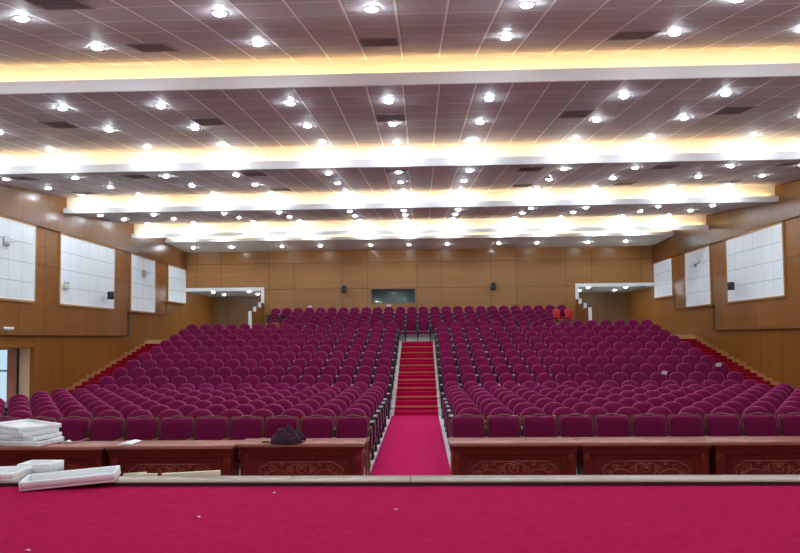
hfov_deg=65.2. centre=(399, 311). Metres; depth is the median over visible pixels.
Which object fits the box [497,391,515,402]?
seat
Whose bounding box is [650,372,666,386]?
seat
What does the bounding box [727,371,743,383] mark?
seat
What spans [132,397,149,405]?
seat
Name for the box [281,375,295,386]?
seat
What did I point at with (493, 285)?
wall speaker
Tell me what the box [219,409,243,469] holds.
seat
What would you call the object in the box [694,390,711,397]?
seat
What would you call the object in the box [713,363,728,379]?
seat
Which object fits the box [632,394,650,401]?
seat
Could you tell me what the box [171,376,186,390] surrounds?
seat
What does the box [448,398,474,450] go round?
seat
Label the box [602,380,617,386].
seat
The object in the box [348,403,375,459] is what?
seat
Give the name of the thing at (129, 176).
grille
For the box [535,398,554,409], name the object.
seat
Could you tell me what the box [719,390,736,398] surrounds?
seat
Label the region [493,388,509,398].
seat
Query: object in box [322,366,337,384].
seat
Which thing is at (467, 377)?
seat
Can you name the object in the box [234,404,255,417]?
seat
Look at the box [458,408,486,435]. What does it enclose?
seat
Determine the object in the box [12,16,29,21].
recessed light
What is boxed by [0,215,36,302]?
acoustic panel
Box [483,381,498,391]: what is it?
seat
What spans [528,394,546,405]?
seat
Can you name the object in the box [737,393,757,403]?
seat
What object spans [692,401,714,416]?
seat
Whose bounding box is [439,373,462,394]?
seat
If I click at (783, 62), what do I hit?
cove light
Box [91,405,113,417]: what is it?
seat
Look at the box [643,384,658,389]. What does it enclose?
seat
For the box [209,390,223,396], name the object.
seat
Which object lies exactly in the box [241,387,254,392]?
seat
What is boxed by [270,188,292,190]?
ceiling vent
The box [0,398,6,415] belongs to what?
seat
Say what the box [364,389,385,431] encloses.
seat
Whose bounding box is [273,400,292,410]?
seat
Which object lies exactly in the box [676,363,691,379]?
seat
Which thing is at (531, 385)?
seat
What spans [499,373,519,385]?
seat
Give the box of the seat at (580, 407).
[572,402,594,415]
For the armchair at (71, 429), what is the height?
1.005 m
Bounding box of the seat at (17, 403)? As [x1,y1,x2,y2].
[7,401,30,412]
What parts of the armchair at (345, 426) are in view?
backrest, frame, leg, armrest, leg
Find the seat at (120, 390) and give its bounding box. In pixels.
[114,388,129,394]
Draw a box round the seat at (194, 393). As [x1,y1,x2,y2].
[186,390,200,396]
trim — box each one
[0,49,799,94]
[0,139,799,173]
[0,475,799,486]
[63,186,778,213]
[131,215,708,237]
[165,230,673,241]
[186,287,263,302]
[575,283,653,298]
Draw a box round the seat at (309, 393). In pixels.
[297,389,313,397]
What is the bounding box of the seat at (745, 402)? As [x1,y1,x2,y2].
[730,397,751,408]
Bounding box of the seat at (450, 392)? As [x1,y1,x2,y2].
[443,388,464,431]
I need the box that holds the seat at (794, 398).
[785,396,799,401]
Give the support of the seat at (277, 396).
on the floor at (444, 433)
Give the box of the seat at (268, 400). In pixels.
[257,396,275,404]
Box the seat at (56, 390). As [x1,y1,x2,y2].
[50,389,67,398]
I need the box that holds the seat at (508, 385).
[503,381,517,390]
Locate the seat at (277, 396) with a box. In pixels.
[267,393,283,400]
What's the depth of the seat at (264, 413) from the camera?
11.11 m
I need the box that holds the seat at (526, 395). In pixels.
[522,391,538,400]
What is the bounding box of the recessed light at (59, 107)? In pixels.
[56,106,67,109]
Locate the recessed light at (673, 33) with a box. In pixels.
[668,31,681,35]
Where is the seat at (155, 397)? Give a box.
[149,393,165,400]
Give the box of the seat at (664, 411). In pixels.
[647,406,672,435]
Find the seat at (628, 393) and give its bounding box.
[620,390,636,397]
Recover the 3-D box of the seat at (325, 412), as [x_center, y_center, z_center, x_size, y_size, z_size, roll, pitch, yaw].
[-1.320,2.221,10.885,0.554,1.000,0.572,-1,-2,2]
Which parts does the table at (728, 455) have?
panel, cornice, panel, panel moulding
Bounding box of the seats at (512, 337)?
[126,305,714,380]
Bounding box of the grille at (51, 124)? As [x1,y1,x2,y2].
[41,122,78,127]
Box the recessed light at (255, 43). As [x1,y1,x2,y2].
[252,42,264,45]
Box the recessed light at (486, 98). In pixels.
[484,97,493,100]
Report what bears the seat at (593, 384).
on the floor at (444, 433)
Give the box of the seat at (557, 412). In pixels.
[552,407,577,435]
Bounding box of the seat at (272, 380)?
[263,375,277,387]
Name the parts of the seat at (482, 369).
backrest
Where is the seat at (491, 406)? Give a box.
[484,402,506,420]
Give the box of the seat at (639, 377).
[631,372,647,386]
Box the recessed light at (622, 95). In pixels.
[619,94,628,97]
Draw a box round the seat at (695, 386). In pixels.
[688,384,702,390]
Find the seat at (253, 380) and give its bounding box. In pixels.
[244,375,259,388]
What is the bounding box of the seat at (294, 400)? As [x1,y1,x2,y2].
[282,396,300,405]
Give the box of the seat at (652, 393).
[645,390,661,397]
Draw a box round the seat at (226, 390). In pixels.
[220,387,233,392]
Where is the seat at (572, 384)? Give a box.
[562,381,578,388]
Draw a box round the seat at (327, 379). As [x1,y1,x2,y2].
[318,374,332,386]
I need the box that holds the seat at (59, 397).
[54,394,73,406]
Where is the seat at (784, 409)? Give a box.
[775,406,799,423]
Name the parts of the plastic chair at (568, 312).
backrest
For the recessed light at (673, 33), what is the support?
in the ceiling at (290, 30)
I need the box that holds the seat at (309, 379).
[299,375,314,386]
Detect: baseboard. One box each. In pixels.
[66,340,162,390]
[676,335,779,384]
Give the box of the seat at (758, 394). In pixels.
[743,390,762,398]
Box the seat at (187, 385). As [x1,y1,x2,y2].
[179,383,194,389]
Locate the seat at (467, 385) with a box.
[464,381,478,394]
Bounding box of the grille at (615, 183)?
[615,183,632,184]
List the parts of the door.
frame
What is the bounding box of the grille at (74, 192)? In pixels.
[74,192,94,193]
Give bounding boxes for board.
[123,472,146,475]
[137,473,157,475]
[162,470,220,475]
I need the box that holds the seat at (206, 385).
[198,383,213,389]
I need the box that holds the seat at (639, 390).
[632,387,648,393]
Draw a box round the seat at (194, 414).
[188,409,213,437]
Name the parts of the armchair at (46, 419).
backrest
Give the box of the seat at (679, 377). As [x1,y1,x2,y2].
[669,372,685,387]
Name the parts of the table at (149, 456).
panel moulding, panel, cornice, panel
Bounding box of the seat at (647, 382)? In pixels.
[642,380,658,386]
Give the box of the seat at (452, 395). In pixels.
[445,391,467,437]
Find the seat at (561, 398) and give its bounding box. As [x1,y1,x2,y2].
[554,394,572,403]
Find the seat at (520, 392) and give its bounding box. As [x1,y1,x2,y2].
[516,388,532,397]
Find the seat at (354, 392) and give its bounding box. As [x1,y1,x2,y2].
[342,389,358,400]
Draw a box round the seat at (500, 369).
[495,365,515,381]
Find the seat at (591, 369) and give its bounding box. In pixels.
[585,364,600,380]
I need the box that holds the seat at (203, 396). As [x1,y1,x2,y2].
[196,393,212,399]
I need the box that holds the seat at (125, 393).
[119,391,135,397]
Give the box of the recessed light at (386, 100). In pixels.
[384,99,393,102]
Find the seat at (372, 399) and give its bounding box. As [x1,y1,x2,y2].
[357,395,381,443]
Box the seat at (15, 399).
[7,397,31,411]
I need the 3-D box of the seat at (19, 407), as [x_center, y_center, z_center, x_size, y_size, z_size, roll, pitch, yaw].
[-7.349,2.321,11.917,0.554,1.000,0.572,-1,-2,2]
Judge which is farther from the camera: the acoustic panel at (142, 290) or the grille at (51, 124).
the acoustic panel at (142, 290)
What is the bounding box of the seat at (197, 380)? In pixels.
[189,375,204,389]
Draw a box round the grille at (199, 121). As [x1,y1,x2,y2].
[192,119,224,124]
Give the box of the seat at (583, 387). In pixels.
[577,385,592,390]
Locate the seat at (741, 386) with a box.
[731,384,748,391]
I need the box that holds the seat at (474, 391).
[470,388,487,400]
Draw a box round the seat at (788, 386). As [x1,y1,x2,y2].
[776,384,793,393]
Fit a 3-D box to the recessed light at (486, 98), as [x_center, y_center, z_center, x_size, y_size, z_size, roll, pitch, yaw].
[1.572,-3.739,11.018,0.182,0.052,0.181,-1,-2,11]
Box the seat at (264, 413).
[249,409,273,436]
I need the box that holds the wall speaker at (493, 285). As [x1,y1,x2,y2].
[491,283,495,289]
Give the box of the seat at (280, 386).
[275,383,289,390]
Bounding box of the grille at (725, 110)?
[715,107,751,113]
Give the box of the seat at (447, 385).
[440,381,459,418]
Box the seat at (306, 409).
[291,404,312,415]
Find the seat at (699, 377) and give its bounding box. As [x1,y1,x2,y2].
[689,372,704,385]
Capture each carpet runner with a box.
[68,344,159,393]
[394,341,437,415]
[680,339,776,389]
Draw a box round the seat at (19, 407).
[6,405,31,418]
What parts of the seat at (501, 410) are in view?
backrest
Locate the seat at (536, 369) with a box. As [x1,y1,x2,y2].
[531,364,551,381]
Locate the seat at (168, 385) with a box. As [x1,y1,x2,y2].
[160,383,175,390]
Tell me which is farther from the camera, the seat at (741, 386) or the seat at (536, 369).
the seat at (536, 369)
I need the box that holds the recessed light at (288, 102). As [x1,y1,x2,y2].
[285,101,294,104]
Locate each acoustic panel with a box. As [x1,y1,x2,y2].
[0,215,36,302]
[58,232,115,309]
[129,253,155,313]
[167,264,185,303]
[653,257,673,298]
[684,245,712,307]
[725,221,786,303]
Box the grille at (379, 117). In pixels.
[377,115,403,120]
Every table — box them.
[0,441,118,470]
[105,440,242,475]
[236,438,367,475]
[447,437,579,474]
[572,437,712,474]
[700,436,799,474]
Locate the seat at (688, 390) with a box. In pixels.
[679,387,695,393]
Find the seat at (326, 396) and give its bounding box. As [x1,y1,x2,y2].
[314,392,331,402]
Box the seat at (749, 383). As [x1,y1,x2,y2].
[742,379,758,387]
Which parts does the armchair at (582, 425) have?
frame, backrest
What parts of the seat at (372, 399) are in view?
backrest, panel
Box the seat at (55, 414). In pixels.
[37,410,62,422]
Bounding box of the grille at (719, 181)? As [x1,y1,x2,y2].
[718,181,737,182]
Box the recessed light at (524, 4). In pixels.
[519,2,534,7]
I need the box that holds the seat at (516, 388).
[511,385,526,393]
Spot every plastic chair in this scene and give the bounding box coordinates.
[552,309,563,320]
[565,309,576,322]
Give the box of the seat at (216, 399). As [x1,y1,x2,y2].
[208,396,224,403]
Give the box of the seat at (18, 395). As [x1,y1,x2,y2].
[5,394,28,410]
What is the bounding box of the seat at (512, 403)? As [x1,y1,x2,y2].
[507,398,527,411]
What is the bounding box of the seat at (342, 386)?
[333,382,347,392]
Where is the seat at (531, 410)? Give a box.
[520,407,545,425]
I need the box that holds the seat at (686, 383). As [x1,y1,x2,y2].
[682,380,697,386]
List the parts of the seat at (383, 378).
backrest, panel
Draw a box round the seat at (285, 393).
[275,390,291,397]
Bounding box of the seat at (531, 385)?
[523,381,538,389]
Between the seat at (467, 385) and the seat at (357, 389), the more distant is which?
the seat at (467, 385)
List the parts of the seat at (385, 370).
backrest, panel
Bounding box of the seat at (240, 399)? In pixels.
[232,396,250,404]
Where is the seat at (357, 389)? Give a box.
[346,386,361,396]
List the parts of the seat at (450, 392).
backrest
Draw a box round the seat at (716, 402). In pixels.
[702,397,722,407]
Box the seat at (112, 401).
[107,397,125,406]
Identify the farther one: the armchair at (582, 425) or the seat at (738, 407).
the seat at (738, 407)
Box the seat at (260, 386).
[255,383,270,390]
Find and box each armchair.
[0,416,21,421]
[25,416,55,421]
[57,416,89,440]
[81,416,124,440]
[116,416,158,440]
[154,415,193,439]
[190,415,228,439]
[225,415,263,466]
[264,415,298,437]
[300,415,333,437]
[334,414,369,474]
[450,414,485,456]
[486,414,521,436]
[522,414,558,436]
[558,413,595,466]
[594,413,632,436]
[631,413,669,436]
[667,413,704,436]
[704,413,742,435]
[741,412,779,435]
[778,412,799,435]
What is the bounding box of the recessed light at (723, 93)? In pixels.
[720,92,731,95]
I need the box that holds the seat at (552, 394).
[546,391,563,399]
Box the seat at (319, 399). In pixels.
[307,396,325,406]
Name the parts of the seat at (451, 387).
backrest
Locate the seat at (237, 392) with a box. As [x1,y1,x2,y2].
[231,390,246,396]
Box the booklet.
[118,439,141,444]
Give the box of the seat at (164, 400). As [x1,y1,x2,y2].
[157,397,174,404]
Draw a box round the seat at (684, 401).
[673,397,694,406]
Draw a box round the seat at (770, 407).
[751,401,775,414]
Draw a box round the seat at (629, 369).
[622,364,636,379]
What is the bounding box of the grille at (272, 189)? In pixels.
[272,189,290,190]
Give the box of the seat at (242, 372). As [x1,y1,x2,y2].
[235,367,248,382]
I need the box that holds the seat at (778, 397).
[763,393,784,403]
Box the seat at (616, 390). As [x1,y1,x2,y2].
[609,387,624,393]
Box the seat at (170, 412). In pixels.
[157,409,182,437]
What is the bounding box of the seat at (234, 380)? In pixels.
[226,375,240,390]
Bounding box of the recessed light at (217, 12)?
[211,10,227,15]
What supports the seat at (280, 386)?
on the floor at (444, 433)
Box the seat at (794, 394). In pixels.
[788,393,799,397]
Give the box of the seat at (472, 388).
[468,386,483,397]
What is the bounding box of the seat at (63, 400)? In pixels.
[57,397,77,409]
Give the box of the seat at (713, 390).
[702,387,719,394]
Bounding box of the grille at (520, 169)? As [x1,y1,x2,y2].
[519,168,540,170]
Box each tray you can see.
[0,419,60,431]
[0,428,58,436]
[0,432,61,440]
[0,436,63,446]
[0,466,31,480]
[17,460,63,475]
[18,465,120,491]
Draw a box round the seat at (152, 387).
[141,384,156,390]
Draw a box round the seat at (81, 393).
[74,391,91,400]
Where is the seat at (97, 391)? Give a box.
[92,388,108,396]
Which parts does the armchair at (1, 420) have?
backrest, frame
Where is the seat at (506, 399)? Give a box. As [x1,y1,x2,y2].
[502,394,520,406]
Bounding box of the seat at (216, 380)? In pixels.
[208,375,222,389]
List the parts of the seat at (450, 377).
backrest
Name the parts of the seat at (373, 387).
backrest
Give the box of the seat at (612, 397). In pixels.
[606,394,624,401]
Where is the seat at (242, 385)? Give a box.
[236,383,251,389]
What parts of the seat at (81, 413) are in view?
backrest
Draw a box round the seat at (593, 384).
[582,380,598,387]
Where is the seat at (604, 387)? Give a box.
[599,385,614,390]
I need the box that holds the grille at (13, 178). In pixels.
[10,177,34,179]
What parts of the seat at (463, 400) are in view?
panel, backrest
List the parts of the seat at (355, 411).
backrest, panel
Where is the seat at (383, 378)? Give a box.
[373,374,391,408]
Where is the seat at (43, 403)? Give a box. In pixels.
[33,401,55,417]
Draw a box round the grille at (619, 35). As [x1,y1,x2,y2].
[610,32,655,39]
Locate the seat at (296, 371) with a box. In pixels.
[287,366,301,382]
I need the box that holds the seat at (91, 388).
[84,384,99,392]
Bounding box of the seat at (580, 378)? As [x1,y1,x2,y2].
[574,373,589,385]
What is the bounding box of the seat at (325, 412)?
[311,408,335,436]
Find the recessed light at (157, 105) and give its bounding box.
[155,104,165,107]
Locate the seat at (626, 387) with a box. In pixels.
[621,385,636,390]
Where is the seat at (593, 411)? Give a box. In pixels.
[583,407,609,435]
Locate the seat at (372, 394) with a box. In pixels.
[361,392,383,437]
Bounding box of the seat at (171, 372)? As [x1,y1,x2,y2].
[165,367,179,383]
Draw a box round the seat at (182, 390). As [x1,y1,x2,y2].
[177,388,191,393]
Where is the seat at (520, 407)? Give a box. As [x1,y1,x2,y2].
[513,402,534,415]
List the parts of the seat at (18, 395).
backrest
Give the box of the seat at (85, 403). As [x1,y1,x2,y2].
[82,397,101,407]
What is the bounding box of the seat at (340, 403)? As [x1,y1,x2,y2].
[326,399,346,413]
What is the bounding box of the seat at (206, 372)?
[200,367,214,382]
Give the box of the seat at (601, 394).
[595,390,612,397]
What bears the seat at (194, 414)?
on the floor at (444, 433)
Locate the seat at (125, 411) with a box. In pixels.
[120,405,141,426]
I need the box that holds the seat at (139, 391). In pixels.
[135,388,149,394]
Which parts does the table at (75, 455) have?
panel moulding, panel, cornice, panel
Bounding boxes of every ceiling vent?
[4,177,37,180]
[22,0,95,10]
[38,121,81,128]
[72,192,97,194]
[121,175,152,178]
[125,43,178,51]
[190,118,227,125]
[241,172,267,176]
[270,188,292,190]
[358,37,399,46]
[375,114,404,121]
[385,170,408,173]
[511,184,532,186]
[516,167,542,171]
[557,109,593,117]
[606,30,660,40]
[613,182,636,184]
[649,165,679,168]
[710,106,754,114]
[713,180,742,183]
[770,162,799,166]
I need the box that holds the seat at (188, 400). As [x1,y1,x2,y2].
[182,396,199,404]
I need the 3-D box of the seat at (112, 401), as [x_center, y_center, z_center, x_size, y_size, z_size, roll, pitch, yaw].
[-6.191,2.378,13.538,0.554,1.000,0.572,-1,-2,2]
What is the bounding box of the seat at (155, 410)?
[148,404,169,419]
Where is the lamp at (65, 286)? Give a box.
[63,282,68,289]
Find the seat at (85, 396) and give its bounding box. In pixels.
[78,394,95,404]
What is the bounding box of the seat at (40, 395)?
[31,394,50,410]
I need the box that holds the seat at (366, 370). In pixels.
[358,366,374,383]
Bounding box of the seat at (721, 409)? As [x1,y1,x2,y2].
[711,406,743,434]
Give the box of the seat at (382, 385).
[371,382,390,418]
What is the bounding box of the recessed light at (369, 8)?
[364,6,379,11]
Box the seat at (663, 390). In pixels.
[656,387,671,393]
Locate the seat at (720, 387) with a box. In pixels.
[709,384,725,390]
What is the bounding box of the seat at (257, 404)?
[247,400,265,409]
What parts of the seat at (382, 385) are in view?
backrest, panel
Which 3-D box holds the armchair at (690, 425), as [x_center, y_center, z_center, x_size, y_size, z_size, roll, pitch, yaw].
[4.554,2.114,9.715,0.574,1.005,0.602,-1,-2,2]
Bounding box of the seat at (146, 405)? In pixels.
[140,400,159,409]
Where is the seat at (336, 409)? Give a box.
[320,403,341,419]
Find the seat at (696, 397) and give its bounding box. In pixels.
[685,393,703,401]
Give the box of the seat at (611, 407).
[602,402,623,415]
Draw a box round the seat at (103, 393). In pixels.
[97,391,113,398]
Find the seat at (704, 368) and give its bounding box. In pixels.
[694,363,710,379]
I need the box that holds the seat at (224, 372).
[217,367,231,382]
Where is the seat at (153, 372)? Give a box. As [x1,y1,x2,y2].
[148,367,162,383]
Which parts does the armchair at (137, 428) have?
backrest, frame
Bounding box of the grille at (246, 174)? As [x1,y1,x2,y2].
[242,173,265,175]
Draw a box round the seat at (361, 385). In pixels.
[352,382,367,393]
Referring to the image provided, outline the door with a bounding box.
[0,343,36,406]
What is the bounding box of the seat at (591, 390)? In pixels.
[585,388,601,394]
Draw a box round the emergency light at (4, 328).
[3,327,13,329]
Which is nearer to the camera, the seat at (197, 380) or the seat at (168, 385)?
the seat at (168, 385)
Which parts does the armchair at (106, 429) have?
backrest, frame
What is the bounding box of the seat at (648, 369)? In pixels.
[640,363,655,379]
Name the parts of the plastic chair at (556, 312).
backrest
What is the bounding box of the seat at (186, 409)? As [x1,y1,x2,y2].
[177,404,197,416]
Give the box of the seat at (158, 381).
[153,376,168,389]
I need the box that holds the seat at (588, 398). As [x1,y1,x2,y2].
[580,394,598,402]
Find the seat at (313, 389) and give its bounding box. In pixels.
[304,387,319,394]
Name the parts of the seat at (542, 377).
backrest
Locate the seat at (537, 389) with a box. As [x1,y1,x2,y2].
[533,385,547,392]
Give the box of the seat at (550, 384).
[543,381,557,389]
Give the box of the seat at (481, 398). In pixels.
[476,395,495,409]
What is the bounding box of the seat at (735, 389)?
[725,387,742,394]
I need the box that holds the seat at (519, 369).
[513,364,533,381]
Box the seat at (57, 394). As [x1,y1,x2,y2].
[52,391,70,401]
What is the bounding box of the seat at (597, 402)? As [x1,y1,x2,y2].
[590,398,610,407]
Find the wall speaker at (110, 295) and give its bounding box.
[107,291,113,299]
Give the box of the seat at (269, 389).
[262,387,276,393]
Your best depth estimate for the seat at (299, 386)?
17.71 m
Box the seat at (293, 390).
[283,387,297,393]
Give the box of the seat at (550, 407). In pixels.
[543,402,564,414]
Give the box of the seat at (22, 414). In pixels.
[7,410,32,419]
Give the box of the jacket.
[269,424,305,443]
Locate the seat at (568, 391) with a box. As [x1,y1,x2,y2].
[562,388,578,395]
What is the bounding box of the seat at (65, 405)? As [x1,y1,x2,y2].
[59,401,81,415]
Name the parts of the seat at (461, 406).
backrest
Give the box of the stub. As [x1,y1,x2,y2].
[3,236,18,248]
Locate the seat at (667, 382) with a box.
[662,380,678,386]
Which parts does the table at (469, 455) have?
panel, panel, panel moulding, cornice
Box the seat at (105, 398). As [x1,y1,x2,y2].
[101,394,119,402]
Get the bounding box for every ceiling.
[0,0,799,68]
[0,77,799,223]
[165,235,672,251]
[189,286,652,296]
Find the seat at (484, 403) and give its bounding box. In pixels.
[480,398,500,416]
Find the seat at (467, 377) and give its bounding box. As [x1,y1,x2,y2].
[462,373,481,389]
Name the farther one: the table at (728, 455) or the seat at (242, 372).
the seat at (242, 372)
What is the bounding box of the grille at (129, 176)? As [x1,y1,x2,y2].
[127,175,149,177]
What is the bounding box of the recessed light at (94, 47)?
[90,46,103,49]
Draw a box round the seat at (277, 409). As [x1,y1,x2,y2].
[263,404,283,417]
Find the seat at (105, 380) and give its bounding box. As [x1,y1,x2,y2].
[99,376,114,387]
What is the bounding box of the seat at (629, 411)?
[615,407,640,435]
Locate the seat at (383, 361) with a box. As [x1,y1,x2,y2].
[377,358,394,388]
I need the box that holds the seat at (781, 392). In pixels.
[768,389,787,399]
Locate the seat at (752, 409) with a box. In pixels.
[743,406,780,434]
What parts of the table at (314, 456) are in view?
panel moulding, panel, cornice, panel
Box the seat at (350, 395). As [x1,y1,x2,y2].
[338,392,355,404]
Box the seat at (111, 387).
[104,384,118,392]
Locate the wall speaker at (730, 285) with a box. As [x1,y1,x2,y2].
[727,282,734,289]
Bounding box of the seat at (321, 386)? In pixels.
[313,382,328,391]
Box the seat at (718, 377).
[708,372,724,384]
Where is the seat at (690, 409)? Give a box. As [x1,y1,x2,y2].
[679,406,706,434]
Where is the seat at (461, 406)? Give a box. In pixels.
[450,403,485,435]
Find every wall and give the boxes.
[0,184,212,394]
[186,246,653,327]
[213,292,626,328]
[248,302,263,328]
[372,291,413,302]
[576,299,591,324]
[626,180,799,390]
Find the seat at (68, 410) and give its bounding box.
[63,405,85,417]
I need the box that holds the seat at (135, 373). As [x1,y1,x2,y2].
[130,367,144,383]
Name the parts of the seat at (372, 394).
backrest, panel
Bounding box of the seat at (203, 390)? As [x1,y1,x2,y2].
[198,388,212,392]
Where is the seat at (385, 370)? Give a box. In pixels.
[375,365,392,398]
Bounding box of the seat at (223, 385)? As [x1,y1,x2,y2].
[217,383,232,389]
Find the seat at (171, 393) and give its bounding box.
[164,390,178,396]
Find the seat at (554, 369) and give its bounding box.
[549,364,570,381]
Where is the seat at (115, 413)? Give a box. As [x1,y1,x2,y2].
[98,410,125,437]
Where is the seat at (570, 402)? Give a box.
[563,398,582,408]
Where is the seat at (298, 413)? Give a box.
[280,409,304,430]
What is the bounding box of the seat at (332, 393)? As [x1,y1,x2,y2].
[321,389,336,398]
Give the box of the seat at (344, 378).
[336,374,352,387]
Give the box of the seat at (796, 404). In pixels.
[780,401,799,409]
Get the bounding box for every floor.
[0,485,799,552]
[239,416,576,475]
[284,352,397,415]
[381,329,437,341]
[441,350,567,383]
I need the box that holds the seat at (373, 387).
[368,386,387,426]
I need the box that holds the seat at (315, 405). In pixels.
[300,399,319,411]
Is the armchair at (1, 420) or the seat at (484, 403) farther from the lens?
the seat at (484, 403)
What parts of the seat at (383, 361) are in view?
backrest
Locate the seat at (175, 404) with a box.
[166,400,185,409]
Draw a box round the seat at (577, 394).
[571,391,587,398]
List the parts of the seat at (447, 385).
panel, backrest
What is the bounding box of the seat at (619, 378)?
[612,372,628,387]
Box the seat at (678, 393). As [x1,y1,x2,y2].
[669,390,686,397]
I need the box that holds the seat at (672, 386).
[666,384,680,390]
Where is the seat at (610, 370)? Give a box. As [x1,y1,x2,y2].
[603,364,618,379]
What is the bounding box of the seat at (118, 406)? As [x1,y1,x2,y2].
[113,401,133,411]
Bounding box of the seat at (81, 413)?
[68,410,92,440]
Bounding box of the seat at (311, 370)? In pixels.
[305,366,319,382]
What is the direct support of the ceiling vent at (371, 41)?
in the ceiling at (290, 30)
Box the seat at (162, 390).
[156,388,169,393]
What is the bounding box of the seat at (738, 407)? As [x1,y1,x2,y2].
[721,401,744,423]
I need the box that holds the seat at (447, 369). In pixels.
[439,365,460,386]
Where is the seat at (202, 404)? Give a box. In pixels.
[193,400,212,408]
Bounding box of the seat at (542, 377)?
[537,373,558,385]
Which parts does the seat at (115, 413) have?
backrest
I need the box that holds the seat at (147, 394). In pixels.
[141,390,156,397]
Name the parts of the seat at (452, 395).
backrest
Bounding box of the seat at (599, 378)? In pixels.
[593,372,608,386]
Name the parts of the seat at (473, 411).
backrest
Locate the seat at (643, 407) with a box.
[632,402,653,415]
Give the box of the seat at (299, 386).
[294,382,308,391]
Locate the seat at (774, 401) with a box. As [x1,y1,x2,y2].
[757,397,780,409]
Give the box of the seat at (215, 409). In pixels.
[206,404,226,417]
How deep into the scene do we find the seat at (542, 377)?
18.31 m
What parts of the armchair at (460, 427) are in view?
frame, backrest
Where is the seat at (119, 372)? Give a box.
[113,368,127,384]
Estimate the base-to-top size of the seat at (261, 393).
1.000 m
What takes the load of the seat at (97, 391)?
on the floor at (444, 433)
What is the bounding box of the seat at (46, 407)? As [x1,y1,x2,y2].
[35,405,58,418]
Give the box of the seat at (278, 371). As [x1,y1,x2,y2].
[270,366,283,382]
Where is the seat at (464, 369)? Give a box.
[460,365,478,383]
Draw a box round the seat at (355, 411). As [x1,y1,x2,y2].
[342,408,372,467]
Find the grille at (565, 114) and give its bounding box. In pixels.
[560,111,590,117]
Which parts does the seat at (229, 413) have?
backrest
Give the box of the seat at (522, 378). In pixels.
[518,373,538,385]
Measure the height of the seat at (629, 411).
1.000 m
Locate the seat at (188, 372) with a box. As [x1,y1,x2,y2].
[182,367,196,382]
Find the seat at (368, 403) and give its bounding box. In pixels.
[353,399,378,451]
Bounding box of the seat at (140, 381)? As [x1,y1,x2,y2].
[135,376,150,388]
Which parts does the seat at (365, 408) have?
backrest, panel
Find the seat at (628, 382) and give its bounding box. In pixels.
[622,380,638,386]
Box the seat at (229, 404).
[220,400,239,408]
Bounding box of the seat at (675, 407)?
[661,401,683,415]
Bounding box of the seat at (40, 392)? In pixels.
[30,391,49,406]
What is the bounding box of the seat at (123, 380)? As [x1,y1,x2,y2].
[117,376,132,387]
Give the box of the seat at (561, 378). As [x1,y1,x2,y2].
[556,373,570,385]
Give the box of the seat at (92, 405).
[86,401,107,412]
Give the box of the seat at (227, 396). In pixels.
[220,393,235,399]
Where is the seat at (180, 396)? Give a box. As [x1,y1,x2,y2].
[172,393,188,400]
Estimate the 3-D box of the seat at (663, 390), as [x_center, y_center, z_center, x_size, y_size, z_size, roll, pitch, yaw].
[6.387,2.312,14.785,0.554,1.000,0.572,-1,-2,2]
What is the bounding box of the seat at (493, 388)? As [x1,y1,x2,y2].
[489,386,504,395]
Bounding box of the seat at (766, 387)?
[753,384,770,392]
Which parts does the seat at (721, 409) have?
backrest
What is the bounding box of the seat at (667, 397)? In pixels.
[659,393,676,401]
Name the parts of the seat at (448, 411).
panel, backrest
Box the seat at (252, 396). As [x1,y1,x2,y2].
[244,393,259,399]
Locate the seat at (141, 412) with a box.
[127,409,152,417]
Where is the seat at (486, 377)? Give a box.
[480,373,500,386]
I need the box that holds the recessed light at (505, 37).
[500,35,512,39]
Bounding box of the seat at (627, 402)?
[618,397,637,406]
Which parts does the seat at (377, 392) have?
backrest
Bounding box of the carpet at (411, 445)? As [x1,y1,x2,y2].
[370,415,450,475]
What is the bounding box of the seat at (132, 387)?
[122,384,137,391]
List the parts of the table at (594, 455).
panel, cornice, panel, panel moulding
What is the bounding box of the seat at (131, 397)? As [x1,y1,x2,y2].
[125,394,142,401]
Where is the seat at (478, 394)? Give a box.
[473,391,490,404]
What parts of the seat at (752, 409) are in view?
backrest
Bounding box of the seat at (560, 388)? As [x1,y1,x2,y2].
[555,385,569,391]
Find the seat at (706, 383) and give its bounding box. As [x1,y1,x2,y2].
[702,380,717,387]
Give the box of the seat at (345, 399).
[332,395,351,409]
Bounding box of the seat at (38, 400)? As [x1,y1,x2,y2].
[32,397,53,415]
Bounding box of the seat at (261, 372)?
[252,366,266,382]
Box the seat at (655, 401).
[646,397,665,406]
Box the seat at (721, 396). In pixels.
[711,393,730,402]
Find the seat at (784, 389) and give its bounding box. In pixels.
[772,386,790,396]
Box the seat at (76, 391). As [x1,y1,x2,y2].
[71,388,87,396]
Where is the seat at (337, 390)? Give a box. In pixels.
[326,387,340,395]
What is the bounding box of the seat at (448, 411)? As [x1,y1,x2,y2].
[446,395,470,437]
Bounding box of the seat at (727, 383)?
[722,379,737,387]
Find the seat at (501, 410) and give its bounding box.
[489,407,522,435]
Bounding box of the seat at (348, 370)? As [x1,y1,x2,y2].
[340,366,356,383]
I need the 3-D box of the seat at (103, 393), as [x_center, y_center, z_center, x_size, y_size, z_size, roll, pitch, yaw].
[-7.236,2.460,15.242,0.554,1.000,0.572,-1,-2,2]
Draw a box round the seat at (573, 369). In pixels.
[567,364,588,380]
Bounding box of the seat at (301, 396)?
[290,392,307,401]
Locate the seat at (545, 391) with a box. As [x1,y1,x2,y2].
[539,388,555,395]
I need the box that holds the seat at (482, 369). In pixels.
[478,365,496,383]
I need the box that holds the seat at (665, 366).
[658,363,673,379]
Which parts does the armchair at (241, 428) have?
backrest, frame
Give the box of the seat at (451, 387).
[442,386,462,426]
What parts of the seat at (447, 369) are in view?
backrest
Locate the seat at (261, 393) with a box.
[253,390,268,396]
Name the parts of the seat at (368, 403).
backrest, panel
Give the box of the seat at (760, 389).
[748,386,766,395]
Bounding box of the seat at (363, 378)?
[355,374,372,387]

